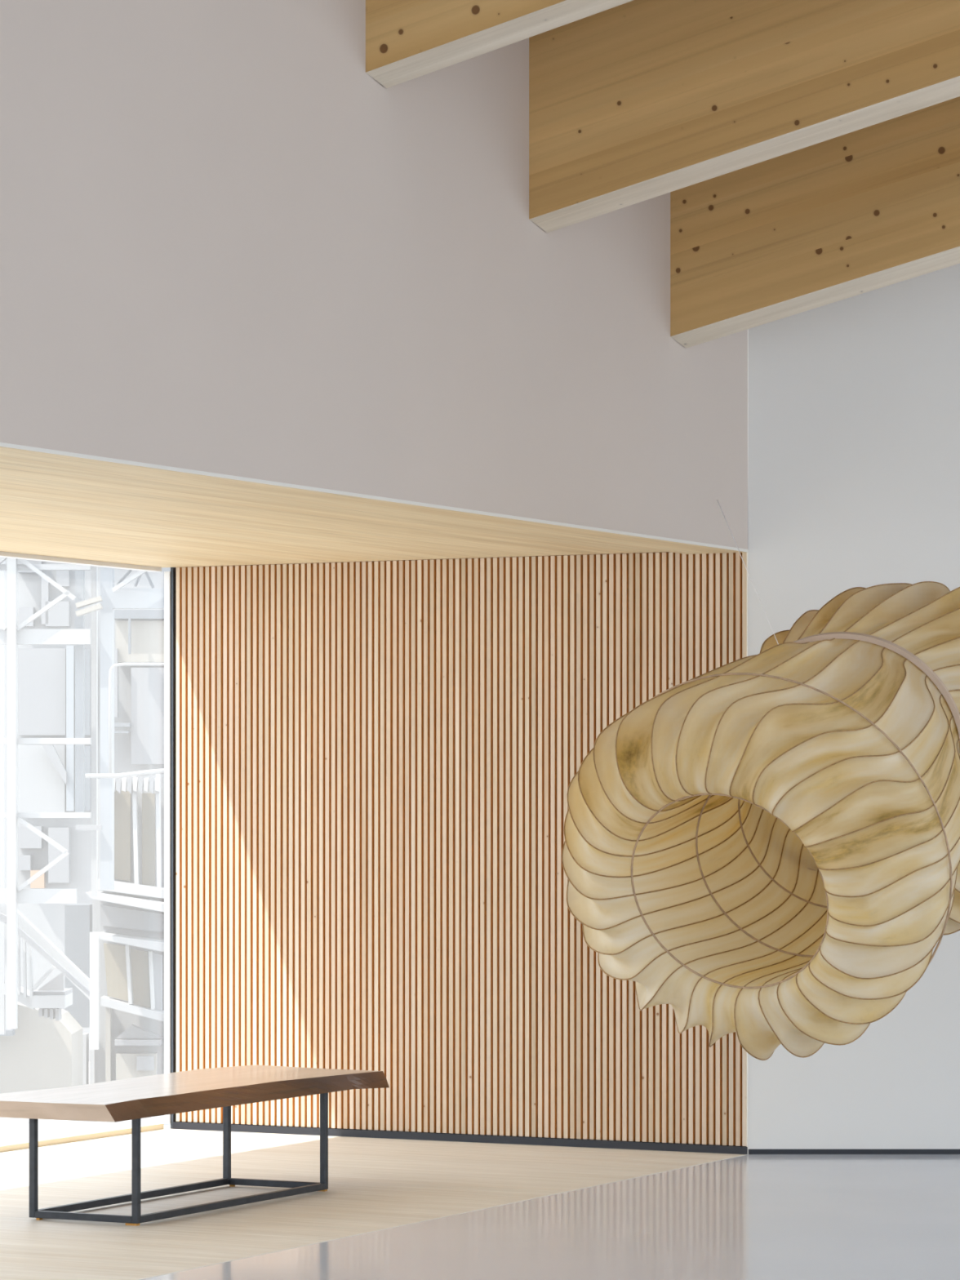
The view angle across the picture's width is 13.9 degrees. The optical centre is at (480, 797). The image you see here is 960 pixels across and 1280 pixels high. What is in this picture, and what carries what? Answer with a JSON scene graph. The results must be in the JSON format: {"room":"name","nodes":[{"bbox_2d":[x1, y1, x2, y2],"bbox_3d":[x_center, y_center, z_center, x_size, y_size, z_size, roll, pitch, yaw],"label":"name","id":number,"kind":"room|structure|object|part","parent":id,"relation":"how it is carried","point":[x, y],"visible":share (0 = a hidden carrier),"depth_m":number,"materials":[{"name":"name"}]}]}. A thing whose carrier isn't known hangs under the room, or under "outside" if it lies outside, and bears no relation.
{"room":"art gallery","nodes":[
{"label":"art gallery","id":0,"kind":"room"},
{"bbox_2d":[0,1128,744,1279],"bbox_3d":[-2.232,1.660,14.339,3.120,0.120,9.000,0,0,27],"label":"floor","id":1,"kind":"structure","parent":0,"point":[375,1184],"depth_m":16.05,"materials":[{"name":"beige wood"}]},
{"bbox_2d":[0,551,176,1152],"bbox_3d":[-3.567,0.242,15.035,0.109,2.715,9.028,0,0,27],"label":"window","id":2,"kind":"structure","parent":1,"relation":"on","point":[170,577],"depth_m":19.01,"materials":[{"name":"grey"}]},
{"bbox_3d":[-3.596,1.587,15.017,0.072,0.026,8.970,0,0,27],"label":"sill","id":3,"kind":"part","parent":2,"relation":"part of","materials":[{"name":"beige"}]},
{"bbox_3d":[-1.483,0.242,19.021,0.015,2.715,0.032,0,0,27],"label":"frame","id":4,"kind":"part","parent":2,"relation":"part of","materials":[{"name":"grey metal"}]},
{"bbox_2d":[0,1064,389,1226],"bbox_3d":[-1.164,1.367,15.615,0.824,0.465,2.153,0,0,27],"label":"bench","id":5,"kind":"object","parent":1,"relation":"on","point":[135,1099],"visible":1,"depth_m":15.31,"materials":[{"name":"brown wood"}]},
{"bbox_3d":[-1.694,1.395,14.919,0.026,0.394,0.026,0,0,27],"label":"leg","id":6,"kind":"part","parent":5,"relation":"part of","materials":[{"name":"metal"}]},
{"bbox_3d":[-1.490,1.579,14.815,0.432,0.026,0.026,0,0,27],"label":"rail","id":7,"kind":"part","parent":5,"relation":"part of","materials":[{"name":"metal"}]},
{"bbox_3d":[-1.369,1.579,15.559,0.026,0.026,1.410,0,0,27],"label":"rail","id":8,"kind":"part","parent":5,"relation":"part of","materials":[{"name":"metal"}]},
{"bbox_3d":[-1.286,1.395,14.711,0.026,0.394,0.026,0,0,27],"label":"leg","id":9,"kind":"part","parent":5,"relation":"part of","materials":[{"name":"metal"}]},
{"bbox_3d":[-1.042,1.395,16.199,0.026,0.394,0.026,0,0,27],"label":"leg","id":10,"kind":"part","parent":5,"relation":"part of","materials":[{"name":"metal"}]},
{"bbox_3d":[-0.960,1.579,15.351,0.026,0.026,1.410,0,0,27],"label":"rail","id":11,"kind":"part","parent":5,"relation":"part of","materials":[{"name":"metal"}]},
{"bbox_3d":[-0.839,1.579,16.095,0.432,0.026,0.026,0,0,27],"label":"rail","id":12,"kind":"part","parent":5,"relation":"part of","materials":[{"name":"metal"}]},
{"bbox_3d":[-0.634,1.395,15.991,0.026,0.394,0.026,0,0,27],"label":"leg","id":13,"kind":"part","parent":5,"relation":"part of","materials":[{"name":"metal"}]},
{"bbox_2d":[135,1154,748,1279],"bbox_3d":[-3.792,1.605,7.839,0.012,0.011,22.000,0,0,27],"label":"trim","id":14,"kind":"structure","parent":1,"relation":"attached to","point":[744,1154],"depth_m":14.84,"materials":[{"name":"white metal"}]},
{"bbox_2d":[0,446,746,567],"bbox_3d":[-2.242,-1.234,14.344,3.136,0.263,9.000,0,0,27],"label":"soffit","id":15,"kind":"object","parent":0,"point":[51,504],"visible":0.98,"depth_m":16.03,"materials":[{"name":"beige wood"}]},
{"bbox_2d":[0,0,747,549],"bbox_3d":[-3.926,-5.508,7.907,0.300,8.785,22.000,0,0,27],"label":"wall","id":16,"kind":"structure","parent":0,"point":[228,246],"depth_m":14.18,"materials":[{"name":"paint"}]},
{"bbox_2d":[0,442,748,551],"bbox_3d":[-3.924,-1.109,7.906,0.304,0.012,22.000,0,0,27],"label":"trim","id":17,"kind":"structure","parent":16,"relation":"attached to","point":[2,444],"depth_m":14.25,"materials":[{"name":"white paint"}]},
{"bbox_2d":[746,551,748,1154],"bbox_3d":[1.201,0.248,17.641,0.006,2.703,0.008,0,0,27],"label":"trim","id":18,"kind":"structure","parent":16,"relation":"attached to","point":[747,552],"depth_m":17.64,"materials":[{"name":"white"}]},
{"bbox_2d":[176,551,746,1146],"bbox_3d":[-0.099,0.117,18.415,3.020,2.965,0.200,0,0,27],"label":"wall","id":19,"kind":"structure","parent":0,"point":[377,762],"depth_m":18.38,"materials":[{"name":"brown wood"}]},
{"bbox_2d":[173,1121,747,1154],"bbox_3d":[-0.135,1.583,18.335,3.012,0.034,0.036,0,0,27],"label":"baseboard","id":20,"kind":"structure","parent":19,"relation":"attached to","point":[713,1148],"depth_m":18.27,"materials":[{"name":"grey"}]},
{"bbox_2d":[141,1154,959,1279],"bbox_3d":[2.693,1.660,7.902,11.500,0.120,28.000,0,0,27],"label":"floor","id":21,"kind":"structure","parent":0,"point":[750,1216],"depth_m":14.48,"materials":[{"name":"grey concrete"}]},
{"bbox_2d":[747,263,959,1149],"bbox_3d":[5.952,-4.162,17.765,9.499,11.476,0.250,0,0,0],"label":"wall","id":22,"kind":"structure","parent":0,"point":[854,402],"depth_m":17.64,"materials":[{"name":"white paint"}]},
{"bbox_2d":[748,1149,959,1154],"bbox_3d":[5.953,1.588,17.746,9.496,0.024,0.189,0,0,0],"label":"baseboard","id":23,"kind":"structure","parent":22,"relation":"attached to","point":[750,1151],"depth_m":17.65,"materials":[{"name":"grey"}]},
{"bbox_3d":[2.670,-6.345,7.857,11.500,9.999,27.900,0,0,27],"label":"ceiling","id":24,"kind":"structure","parent":0,"visible":0},
{"bbox_2d":[365,0,633,88],"bbox_3d":[4.173,-4.335,12.199,10.237,3.405,0.148,0,0,27],"label":"roof beam","id":25,"kind":"structure","parent":24,"relation":"attached to","point":[406,40],"depth_m":14.33,"materials":[{"name":"brown wood"}]},
{"bbox_2d":[528,0,959,232],"bbox_3d":[4.790,-3.973,13.409,10.237,3.405,0.148,0,0,27],"label":"roof beam","id":26,"kind":"structure","parent":24,"relation":"attached to","point":[635,101],"depth_m":15.33,"materials":[{"name":"brown wood"}]},
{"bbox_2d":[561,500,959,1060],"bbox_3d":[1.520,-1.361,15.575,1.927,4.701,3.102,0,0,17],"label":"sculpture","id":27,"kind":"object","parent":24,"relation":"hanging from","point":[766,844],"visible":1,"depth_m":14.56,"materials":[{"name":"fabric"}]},
{"bbox_3d":[0.984,-0.223,15.249,0.301,0.880,1.816,0,0,41],"label":"paper panel","id":28,"kind":"part","parent":27,"relation":"part of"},
{"bbox_3d":[0.949,-0.135,15.290,0.319,0.860,1.784,0,0,41],"label":"paper panel","id":29,"kind":"part","parent":27,"relation":"part of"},
{"bbox_3d":[0.940,-0.016,15.321,0.357,0.789,1.750,0,0,42],"label":"paper panel","id":30,"kind":"part","parent":27,"relation":"part of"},
{"bbox_3d":[0.962,0.105,15.342,0.407,0.777,1.716,0,0,43],"label":"paper panel","id":31,"kind":"part","parent":27,"relation":"part of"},
{"bbox_3d":[1.029,-0.291,15.210,0.280,0.901,1.852,0,0,41],"label":"paper panel","id":32,"kind":"part","parent":27,"relation":"part of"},
{"bbox_3d":[1.000,0.211,15.357,0.443,0.754,1.673,0,0,43],"label":"paper panel","id":33,"kind":"part","parent":27,"relation":"part of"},
{"bbox_3d":[1.054,0.312,15.359,0.488,0.742,1.647,0,0,43],"label":"paper panel","id":34,"kind":"part","parent":27,"relation":"part of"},
{"bbox_3d":[1.097,-0.368,15.155,0.267,0.923,1.893,0,0,41],"label":"paper panel","id":35,"kind":"part","parent":27,"relation":"part of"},
{"bbox_3d":[1.113,0.408,15.360,0.515,0.795,1.628,0,0,44],"label":"paper panel","id":36,"kind":"part","parent":27,"relation":"part of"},
{"bbox_3d":[1.191,0.480,15.343,0.523,0.821,1.617,0,0,42],"label":"paper panel","id":37,"kind":"part","parent":27,"relation":"part of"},
{"bbox_3d":[1.209,-0.401,15.077,0.287,0.898,1.919,0,0,41],"label":"paper panel","id":38,"kind":"part","parent":27,"relation":"part of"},
{"bbox_3d":[1.287,0.528,15.319,0.467,0.827,1.602,0,0,42],"label":"paper panel","id":39,"kind":"part","parent":27,"relation":"part of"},
{"bbox_3d":[1.392,0.565,15.269,0.409,0.845,1.610,0,0,38],"label":"paper panel","id":40,"kind":"part","parent":27,"relation":"part of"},
{"bbox_3d":[1.465,0.569,15.245,0.357,0.837,1.591,0,0,27],"label":"paper panel","id":41,"kind":"part","parent":27,"relation":"part of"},
{"bbox_3d":[1.288,-0.420,15.038,0.327,0.862,1.937,0,0,35],"label":"paper panel","id":42,"kind":"part","parent":27,"relation":"part of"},
{"bbox_3d":[1.562,0.551,15.195,0.302,0.840,1.633,0,0,30],"label":"paper panel","id":43,"kind":"part","parent":27,"relation":"part of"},
{"bbox_3d":[1.373,-0.430,14.991,0.413,0.842,1.961,0,0,36],"label":"paper panel","id":44,"kind":"part","parent":27,"relation":"part of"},
{"bbox_3d":[1.470,-0.424,14.954,0.462,0.838,1.973,0,0,35],"label":"paper panel","id":45,"kind":"part","parent":27,"relation":"part of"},
{"bbox_3d":[1.558,-0.385,14.919,0.505,0.819,1.981,0,0,35],"label":"paper panel","id":46,"kind":"part","parent":27,"relation":"part of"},
{"bbox_3d":[1.641,-0.331,14.894,0.511,0.786,1.995,0,0,36],"label":"paper panel","id":47,"kind":"part","parent":27,"relation":"part of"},
{"bbox_3d":[1.712,-0.256,14.884,0.515,0.754,1.979,0,0,36],"label":"paper panel","id":48,"kind":"part","parent":27,"relation":"part of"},
{"bbox_3d":[1.627,0.502,15.151,0.385,0.831,1.652,0,0,27],"label":"paper panel","id":49,"kind":"part","parent":27,"relation":"part of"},
{"bbox_3d":[1.778,-0.178,14.883,0.492,0.709,1.958,0,0,37],"label":"paper panel","id":50,"kind":"part","parent":27,"relation":"part of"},
{"bbox_3d":[1.719,0.427,15.091,0.442,0.813,1.688,0,0,27],"label":"paper panel","id":51,"kind":"part","parent":27,"relation":"part of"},
{"bbox_3d":[1.826,-0.072,14.886,0.462,0.661,1.936,0,0,36],"label":"paper panel","id":52,"kind":"part","parent":27,"relation":"part of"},
{"bbox_3d":[1.778,0.347,15.045,0.476,0.778,1.719,0,0,27],"label":"paper panel","id":53,"kind":"part","parent":27,"relation":"part of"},
{"bbox_3d":[1.868,0.276,14.970,0.385,0.764,1.790,0,0,35],"label":"paper panel","id":54,"kind":"part","parent":27,"relation":"part of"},
{"bbox_3d":[1.859,0.013,14.900,0.424,0.686,1.897,0,0,36],"label":"paper panel","id":55,"kind":"part","parent":27,"relation":"part of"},
{"bbox_3d":[1.885,0.175,14.942,0.371,0.722,1.817,0,0,35],"label":"paper panel","id":56,"kind":"part","parent":27,"relation":"part of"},
{"bbox_3d":[1.877,0.099,14.921,0.377,0.725,1.863,0,0,35],"label":"paper panel","id":57,"kind":"part","parent":27,"relation":"part of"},
{"bbox_2d":[670,96,959,347],"bbox_3d":[5.412,-3.649,14.630,10.237,3.405,0.148,0,0,27],"label":"roof beam","id":58,"kind":"structure","parent":24,"relation":"attached to","point":[875,206],"depth_m":16.59,"materials":[{"name":"brown wood"}]},
{"label":"outside","id":59,"kind":"structure","parent":0,"visible":0},
{"bbox_2d":[0,1061,170,1144],"bbox_3d":[-5.354,3.525,37.815,150.000,0.350,150.000,0,0,27],"label":"ground","id":60,"kind":"structure","parent":59,"point":[11,1129],"depth_m":40.03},
{"bbox_2d":[0,995,82,1093],"bbox_3d":[-5.386,2.657,43.400,1.841,1.973,1.600,0,0,0],"label":"annex","id":61,"kind":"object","parent":60,"relation":"on","point":[42,1053],"visible":0.54,"depth_m":43.00,"materials":[{"name":"grey"}]},
{"bbox_3d":[-5.359,2.549,42.725,0.583,0.060,0.250,0,0,0],"label":"window sill","id":62,"kind":"part","parent":61,"relation":"part of","materials":[{"name":"white"}]},
{"bbox_2d":[0,903,92,1027],"bbox_3d":[-4.988,1.721,43.548,1.387,1.932,5.653,0,0,-6],"label":"stair","id":63,"kind":"structure","parent":60,"relation":"on","point":[52,997],"depth_m":41.50,"materials":[{"name":"grey"}]},
{"bbox_3d":[-4.724,1.535,40.860,1.374,1.081,0.120,0,0,0],"label":"handrail","id":64,"kind":"part","parent":63,"relation":"part of","materials":[{"name":"white metal"}]},
{"bbox_2d":[0,556,164,1049],"bbox_3d":[-4.319,0.081,40.471,2.966,6.897,2.244,0,0,27],"label":"steel frame","id":65,"kind":"object","parent":60,"relation":"on","point":[111,597],"visible":0.86,"depth_m":40.15,"materials":[{"name":"grey metal"}]},
{"bbox_2d":[5,559,170,1061],"bbox_3d":[-5.272,-0.325,52.750,7.456,9.825,6.500,0,0,0],"label":"facade","id":66,"kind":"structure","parent":60,"relation":"on","point":[46,673],"depth_m":49.80,"materials":[{"name":"grey"}]},
{"bbox_2d":[66,645,75,811],"bbox_3d":[-5.184,-0.881,49.850,0.096,2.093,0.300,0,0,0],"label":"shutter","id":67,"kind":"object","parent":66,"relation":"hanging from","point":[70,650],"depth_m":49.70,"materials":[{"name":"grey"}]},
{"bbox_2d":[114,648,118,717],"bbox_3d":[-4.603,-1.453,49.700,0.052,0.870,0.200,0,0,0],"label":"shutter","id":68,"kind":"object","parent":66,"relation":"hanging from","point":[116,650],"depth_m":49.60,"materials":[{"name":"white"}]},
{"bbox_2d":[82,662,164,1084],"bbox_3d":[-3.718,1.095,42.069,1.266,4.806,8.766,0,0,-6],"label":"building","id":69,"kind":"structure","parent":60,"relation":"on","point":[128,918],"depth_m":44.80,"materials":[{"name":"grey"}]},
{"bbox_3d":[-4.240,2.932,44.900,0.055,1.100,0.200,0,0,0],"label":"panel","id":70,"kind":"part","parent":69,"relation":"part of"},
{"bbox_2d":[103,942,128,1001],"bbox_3d":[-4.141,1.984,44.775,0.282,0.659,0.150,0,0,0],"label":"blind","id":71,"kind":"object","parent":69,"relation":"attached to","point":[115,954],"depth_m":44.70,"materials":[{"name":"beige fabric"}]},
{"bbox_2d":[114,790,131,881],"bbox_3d":[-4.092,0.433,44.960,0.197,1.040,0.120,0,0,0],"label":"blind","id":72,"kind":"object","parent":69,"relation":"attached to","point":[122,801],"depth_m":44.90,"materials":[{"name":"beige fabric"}]},
{"bbox_3d":[-3.209,-0.255,37.800,1.169,0.129,0.042,0,0,0],"label":"handrail","id":73,"kind":"part","parent":69,"relation":"part of","materials":[{"name":"grey metal"}]},
{"bbox_3d":[-3.978,1.999,44.600,0.078,0.674,0.200,0,0,0],"label":"post","id":74,"kind":"part","parent":69,"relation":"part of","materials":[{"name":"grey"}]},
{"bbox_3d":[-3.919,1.034,44.750,0.812,0.226,0.500,0,0,0],"label":"sill","id":75,"kind":"part","parent":69,"relation":"part of","materials":[{"name":"grey"}]},
{"bbox_3d":[-3.957,1.375,44.900,0.747,0.314,0.200,0,0,0],"label":"panel","id":76,"kind":"part","parent":69,"relation":"part of","materials":[{"name":"white paint"}]},
{"bbox_3d":[-3.927,2.397,44.700,0.734,0.281,0.400,0,0,0],"label":"sill","id":77,"kind":"part","parent":69,"relation":"part of","materials":[{"name":"grey"}]},
{"bbox_3d":[-3.921,0.396,44.800,0.078,1.295,0.200,0,0,0],"label":"post","id":78,"kind":"part","parent":69,"relation":"part of","materials":[{"name":"grey metal"}]},
{"bbox_3d":[-3.922,3.199,44.900,0.456,0.566,0.200,0,0,0],"label":"door","id":79,"kind":"part","parent":69,"relation":"part of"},
{"bbox_3d":[-3.897,2.784,44.850,0.518,0.063,0.300,0,0,0],"label":"panel","id":80,"kind":"part","parent":69,"relation":"part of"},
{"bbox_2d":[130,948,151,1008],"bbox_3d":[-3.866,2.055,44.775,0.235,0.674,0.150,0,0,0],"label":"blind","id":81,"kind":"object","parent":69,"relation":"attached to","point":[140,957],"depth_m":44.70,"materials":[{"name":"beige fabric"}]},
{"bbox_3d":[-3.811,3.019,44.750,0.188,0.157,0.100,0,0,0],"label":"panel","id":82,"kind":"part","parent":69,"relation":"part of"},
{"bbox_2d":[142,793,155,886],"bbox_3d":[-3.789,0.488,44.960,0.142,1.087,0.120,0,0,0],"label":"blind","id":83,"kind":"object","parent":69,"relation":"attached to","point":[148,799],"depth_m":44.90,"materials":[{"name":"beige fabric"}]},
{"bbox_3d":[-3.724,2.069,44.600,0.062,0.657,0.200,0,0,0],"label":"post","id":84,"kind":"part","parent":69,"relation":"part of","materials":[{"name":"grey"}]},
{"bbox_2d":[153,952,162,1010],"bbox_3d":[-3.670,2.094,44.775,0.094,0.659,0.150,0,0,0],"label":"blind","id":85,"kind":"object","parent":69,"relation":"attached to","point":[157,957],"depth_m":44.70,"materials":[{"name":"grey"}]},
{"bbox_3d":[-3.662,0.400,44.800,0.055,1.349,0.200,0,0,0],"label":"post","id":86,"kind":"part","parent":69,"relation":"part of","materials":[{"name":"grey"}]}
]}

